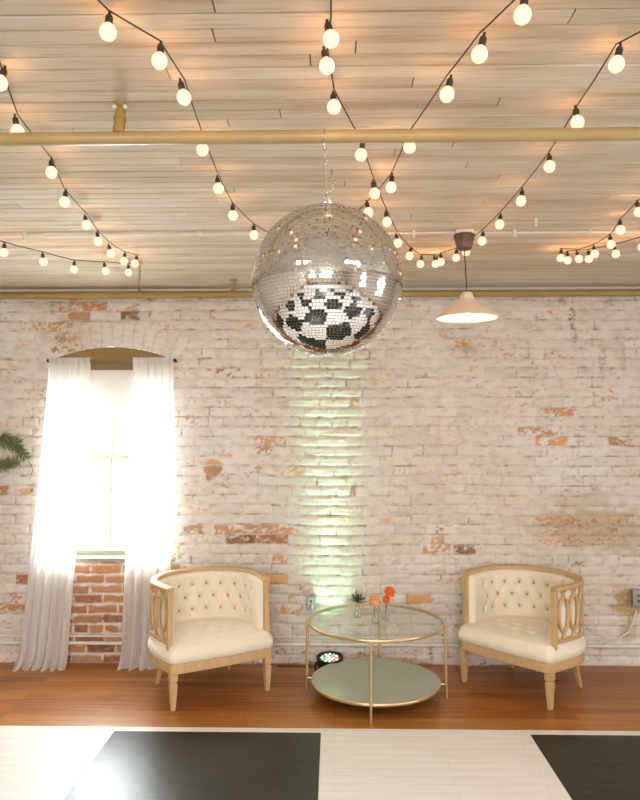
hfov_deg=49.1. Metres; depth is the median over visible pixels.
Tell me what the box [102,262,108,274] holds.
bulb
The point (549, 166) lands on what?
bulb
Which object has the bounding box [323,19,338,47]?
bulb
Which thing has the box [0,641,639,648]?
conduit
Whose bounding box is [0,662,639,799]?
floor
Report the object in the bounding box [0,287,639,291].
trim
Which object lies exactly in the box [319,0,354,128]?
string light
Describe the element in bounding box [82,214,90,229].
bulb
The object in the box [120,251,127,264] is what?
bulb
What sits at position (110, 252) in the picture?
bulb
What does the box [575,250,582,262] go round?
bulb
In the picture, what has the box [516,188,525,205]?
bulb
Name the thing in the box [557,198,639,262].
string light
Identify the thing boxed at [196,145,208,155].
bulb
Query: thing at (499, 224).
bulb
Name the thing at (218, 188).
bulb
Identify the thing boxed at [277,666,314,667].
cable
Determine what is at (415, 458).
wall
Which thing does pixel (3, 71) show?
bulb
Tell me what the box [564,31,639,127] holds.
string light
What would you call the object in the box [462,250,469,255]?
bulb
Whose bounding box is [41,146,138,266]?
string light
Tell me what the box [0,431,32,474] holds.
greenery sprig
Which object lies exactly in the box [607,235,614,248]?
bulb
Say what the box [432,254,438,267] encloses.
bulb
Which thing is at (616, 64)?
bulb
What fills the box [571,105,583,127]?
bulb
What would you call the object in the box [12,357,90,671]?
curtain
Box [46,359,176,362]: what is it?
curtain rod
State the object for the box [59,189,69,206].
bulb
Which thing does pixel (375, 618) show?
bud vase
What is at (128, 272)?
bulb
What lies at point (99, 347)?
trim
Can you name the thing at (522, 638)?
seat cushion
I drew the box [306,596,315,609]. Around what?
outlet box
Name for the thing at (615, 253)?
bulb
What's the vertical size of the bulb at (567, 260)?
0.073 m
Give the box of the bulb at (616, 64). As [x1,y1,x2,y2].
[608,43,624,73]
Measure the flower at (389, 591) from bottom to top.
0.212 m
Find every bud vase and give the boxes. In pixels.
[354,603,361,617]
[372,608,378,623]
[382,605,388,619]
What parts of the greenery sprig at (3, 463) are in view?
stem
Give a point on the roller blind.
(107, 388)
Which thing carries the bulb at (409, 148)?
attached to the string light at (409, 148)
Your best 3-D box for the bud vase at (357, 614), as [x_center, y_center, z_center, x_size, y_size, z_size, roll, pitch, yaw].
[0.235,1.297,4.323,0.046,0.085,0.046,0,-2,1]
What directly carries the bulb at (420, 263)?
attached to the string light at (360, 154)
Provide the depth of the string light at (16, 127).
2.02 m
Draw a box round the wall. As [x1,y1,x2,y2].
[0,296,639,665]
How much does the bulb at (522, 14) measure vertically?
0.072 m
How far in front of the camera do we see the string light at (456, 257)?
3.70 m
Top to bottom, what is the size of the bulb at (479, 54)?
0.072 m
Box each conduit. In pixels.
[0,229,639,236]
[0,610,636,640]
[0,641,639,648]
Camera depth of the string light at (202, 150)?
2.60 m
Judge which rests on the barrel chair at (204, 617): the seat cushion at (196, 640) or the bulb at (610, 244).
the seat cushion at (196, 640)
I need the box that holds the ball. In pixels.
[251,128,402,355]
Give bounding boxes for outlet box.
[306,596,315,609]
[630,589,639,605]
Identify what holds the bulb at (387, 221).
attached to the string light at (360, 154)
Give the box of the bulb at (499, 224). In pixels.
[495,213,503,228]
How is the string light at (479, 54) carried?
hanging from the ceiling
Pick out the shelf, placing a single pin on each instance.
(345, 681)
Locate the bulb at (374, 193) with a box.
[369,179,379,198]
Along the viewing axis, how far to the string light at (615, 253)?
3.55 m
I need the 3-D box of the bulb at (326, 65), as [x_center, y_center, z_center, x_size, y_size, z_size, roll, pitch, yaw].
[0.018,-0.852,1.753,0.039,0.072,0.039,0,-2,1]
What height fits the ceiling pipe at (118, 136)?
0.130 m
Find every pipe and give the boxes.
[0,101,639,145]
[0,289,639,298]
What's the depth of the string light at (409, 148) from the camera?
2.57 m
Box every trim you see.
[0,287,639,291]
[54,347,165,357]
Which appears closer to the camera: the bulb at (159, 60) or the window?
the bulb at (159, 60)
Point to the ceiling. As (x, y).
(244, 64)
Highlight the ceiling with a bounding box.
[0,0,639,288]
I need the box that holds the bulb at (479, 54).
[471,32,487,63]
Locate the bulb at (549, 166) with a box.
[544,153,554,172]
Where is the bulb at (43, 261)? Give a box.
[39,252,47,265]
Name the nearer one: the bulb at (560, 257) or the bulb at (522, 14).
the bulb at (522, 14)
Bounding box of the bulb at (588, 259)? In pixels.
[585,249,592,262]
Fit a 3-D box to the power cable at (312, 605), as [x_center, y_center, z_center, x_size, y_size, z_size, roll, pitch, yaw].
[-0.184,1.509,4.737,0.284,0.253,0.032,0,-2,1]
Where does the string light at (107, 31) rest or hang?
hanging from the ceiling
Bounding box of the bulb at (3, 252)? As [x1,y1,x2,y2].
[0,242,7,256]
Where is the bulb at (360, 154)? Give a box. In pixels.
[355,143,366,161]
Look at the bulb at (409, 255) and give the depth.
3.63 m
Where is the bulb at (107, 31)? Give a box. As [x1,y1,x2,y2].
[99,11,116,41]
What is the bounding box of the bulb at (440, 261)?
[437,253,444,265]
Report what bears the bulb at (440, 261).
attached to the string light at (456, 257)
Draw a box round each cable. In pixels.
[273,604,313,640]
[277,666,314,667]
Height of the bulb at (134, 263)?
0.072 m
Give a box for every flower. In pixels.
[368,595,380,606]
[379,583,395,605]
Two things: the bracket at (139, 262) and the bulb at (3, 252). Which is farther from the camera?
the bracket at (139, 262)
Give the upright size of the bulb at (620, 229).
0.073 m
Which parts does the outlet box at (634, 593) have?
plate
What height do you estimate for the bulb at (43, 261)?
0.072 m
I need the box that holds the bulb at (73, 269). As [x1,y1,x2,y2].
[70,260,77,272]
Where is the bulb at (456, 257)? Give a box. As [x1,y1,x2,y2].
[452,248,459,261]
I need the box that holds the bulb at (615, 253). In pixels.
[612,246,619,257]
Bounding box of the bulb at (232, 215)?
[228,203,237,219]
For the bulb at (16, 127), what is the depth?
2.12 m
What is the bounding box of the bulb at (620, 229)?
[616,218,624,234]
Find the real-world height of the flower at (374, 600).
0.159 m
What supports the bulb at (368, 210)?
attached to the string light at (368, 210)
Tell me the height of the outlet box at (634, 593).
0.110 m
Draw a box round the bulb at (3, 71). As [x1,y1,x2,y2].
[0,65,7,90]
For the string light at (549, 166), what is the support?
hanging from the ceiling
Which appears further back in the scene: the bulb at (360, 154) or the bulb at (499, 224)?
the bulb at (499, 224)
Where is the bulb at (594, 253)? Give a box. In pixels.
[591,245,598,257]
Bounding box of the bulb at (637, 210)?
[634,200,639,216]
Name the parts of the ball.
chain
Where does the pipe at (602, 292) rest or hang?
attached to the wall
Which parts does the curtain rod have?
rod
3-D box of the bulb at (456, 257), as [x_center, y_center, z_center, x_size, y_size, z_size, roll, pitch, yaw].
[0.720,-0.767,3.706,0.039,0.072,0.039,0,-2,1]
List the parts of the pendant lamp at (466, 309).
cord, lamp shade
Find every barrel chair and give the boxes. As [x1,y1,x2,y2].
[148,566,272,710]
[458,565,585,709]
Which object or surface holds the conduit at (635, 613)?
attached to the wall
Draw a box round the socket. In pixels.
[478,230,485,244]
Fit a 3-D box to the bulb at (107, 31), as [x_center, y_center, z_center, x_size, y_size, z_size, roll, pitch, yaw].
[-0.489,-0.865,1.617,0.039,0.072,0.038,0,-2,1]
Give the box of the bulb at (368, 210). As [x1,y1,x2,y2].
[364,200,372,216]
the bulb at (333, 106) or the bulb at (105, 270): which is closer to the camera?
the bulb at (333, 106)
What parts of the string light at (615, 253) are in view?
cord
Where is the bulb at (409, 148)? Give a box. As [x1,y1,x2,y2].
[403,143,415,153]
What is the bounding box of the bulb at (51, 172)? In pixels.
[46,158,56,178]
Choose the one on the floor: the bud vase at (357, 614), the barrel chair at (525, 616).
the barrel chair at (525, 616)
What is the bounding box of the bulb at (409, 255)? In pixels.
[406,247,412,259]
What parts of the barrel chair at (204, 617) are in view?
rail, leg, arm post, leg, backrest, rail, seat rail, arm post, leg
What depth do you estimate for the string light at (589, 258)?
3.73 m
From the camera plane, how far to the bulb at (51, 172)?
2.45 m
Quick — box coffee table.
[305,603,447,723]
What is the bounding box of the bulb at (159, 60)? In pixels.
[151,41,167,69]
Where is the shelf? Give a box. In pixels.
[312,659,439,703]
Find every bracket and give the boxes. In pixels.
[138,261,142,291]
[229,279,237,291]
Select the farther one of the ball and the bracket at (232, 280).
the bracket at (232, 280)
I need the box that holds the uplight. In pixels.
[314,651,342,670]
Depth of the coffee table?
4.18 m
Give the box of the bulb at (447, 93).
[440,74,453,102]
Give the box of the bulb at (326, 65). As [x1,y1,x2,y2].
[319,46,334,74]
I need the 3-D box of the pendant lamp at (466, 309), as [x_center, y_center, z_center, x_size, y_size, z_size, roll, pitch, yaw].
[0.721,-0.618,3.442,0.304,0.438,0.304,0,-2,1]
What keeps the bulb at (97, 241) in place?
attached to the string light at (52, 173)
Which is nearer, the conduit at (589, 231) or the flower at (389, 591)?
the conduit at (589, 231)
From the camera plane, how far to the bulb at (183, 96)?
1.89 m
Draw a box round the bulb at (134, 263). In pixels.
[131,255,138,266]
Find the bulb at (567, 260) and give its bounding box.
[564,251,570,263]
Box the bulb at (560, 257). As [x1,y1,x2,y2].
[557,249,563,261]
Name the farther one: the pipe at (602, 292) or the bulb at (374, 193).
the pipe at (602, 292)
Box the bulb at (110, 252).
[107,243,114,257]
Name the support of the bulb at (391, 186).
attached to the string light at (409, 148)
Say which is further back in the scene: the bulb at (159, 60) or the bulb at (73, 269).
the bulb at (73, 269)
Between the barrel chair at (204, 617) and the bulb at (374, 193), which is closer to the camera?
the bulb at (374, 193)
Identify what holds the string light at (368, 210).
hanging from the ceiling
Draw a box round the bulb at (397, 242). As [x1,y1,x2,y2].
[394,233,401,246]
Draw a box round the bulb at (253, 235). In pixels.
[250,224,257,238]
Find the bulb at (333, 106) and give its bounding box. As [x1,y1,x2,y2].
[327,90,340,114]
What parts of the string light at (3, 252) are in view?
cord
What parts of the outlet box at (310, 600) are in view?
plate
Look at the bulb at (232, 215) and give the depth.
2.92 m
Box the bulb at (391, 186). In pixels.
[386,173,395,192]
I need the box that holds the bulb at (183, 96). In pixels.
[177,78,190,105]
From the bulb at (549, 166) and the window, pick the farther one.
the window
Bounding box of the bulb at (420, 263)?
[417,254,423,267]
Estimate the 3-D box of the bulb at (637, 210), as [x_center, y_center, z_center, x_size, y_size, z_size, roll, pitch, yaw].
[1.328,-0.798,2.916,0.039,0.072,0.038,0,-2,1]
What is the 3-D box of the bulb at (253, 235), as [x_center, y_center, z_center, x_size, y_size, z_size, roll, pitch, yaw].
[-0.306,-0.780,3.243,0.039,0.072,0.038,0,-2,1]
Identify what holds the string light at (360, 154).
hanging from the ceiling
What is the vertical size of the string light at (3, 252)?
0.138 m
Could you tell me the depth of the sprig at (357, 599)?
4.32 m
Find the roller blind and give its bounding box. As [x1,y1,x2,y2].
[88,370,132,406]
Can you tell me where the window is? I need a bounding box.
[59,348,164,561]
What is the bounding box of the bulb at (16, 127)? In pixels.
[11,114,23,131]
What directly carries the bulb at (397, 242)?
attached to the string light at (360, 154)
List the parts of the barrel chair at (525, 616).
leg, arm post, seat rail, rail, backrest, leg, arm post, rail, leg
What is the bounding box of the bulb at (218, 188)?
[213,175,223,193]
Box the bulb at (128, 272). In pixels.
[125,264,131,275]
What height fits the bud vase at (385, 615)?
0.085 m
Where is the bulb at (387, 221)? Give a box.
[382,210,391,226]
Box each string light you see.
[0,63,30,131]
[0,241,131,275]
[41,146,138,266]
[97,0,201,130]
[196,145,266,238]
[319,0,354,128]
[355,143,438,267]
[359,197,372,216]
[378,143,415,192]
[410,0,514,128]
[437,248,469,265]
[474,142,555,244]
[513,0,531,24]
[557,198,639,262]
[563,248,592,263]
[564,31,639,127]
[612,237,639,257]
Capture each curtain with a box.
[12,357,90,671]
[117,357,173,670]
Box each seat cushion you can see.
[148,617,272,664]
[458,615,585,663]
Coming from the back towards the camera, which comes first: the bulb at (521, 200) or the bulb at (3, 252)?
the bulb at (3, 252)
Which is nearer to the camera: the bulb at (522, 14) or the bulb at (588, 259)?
the bulb at (522, 14)
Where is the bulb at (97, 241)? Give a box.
[94,230,101,245]
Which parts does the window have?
sill, sill moulding, rail, sash, sash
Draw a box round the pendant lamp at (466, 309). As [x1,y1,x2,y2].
[436,229,498,322]
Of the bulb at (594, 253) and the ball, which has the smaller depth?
the ball
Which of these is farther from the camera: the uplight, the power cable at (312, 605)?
the power cable at (312, 605)
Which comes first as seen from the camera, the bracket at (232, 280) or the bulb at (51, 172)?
the bulb at (51, 172)
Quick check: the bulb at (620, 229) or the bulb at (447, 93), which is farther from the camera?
the bulb at (620, 229)
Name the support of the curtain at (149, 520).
hanging from the curtain rod
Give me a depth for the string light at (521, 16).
1.54 m
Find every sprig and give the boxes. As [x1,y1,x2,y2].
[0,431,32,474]
[349,588,367,603]

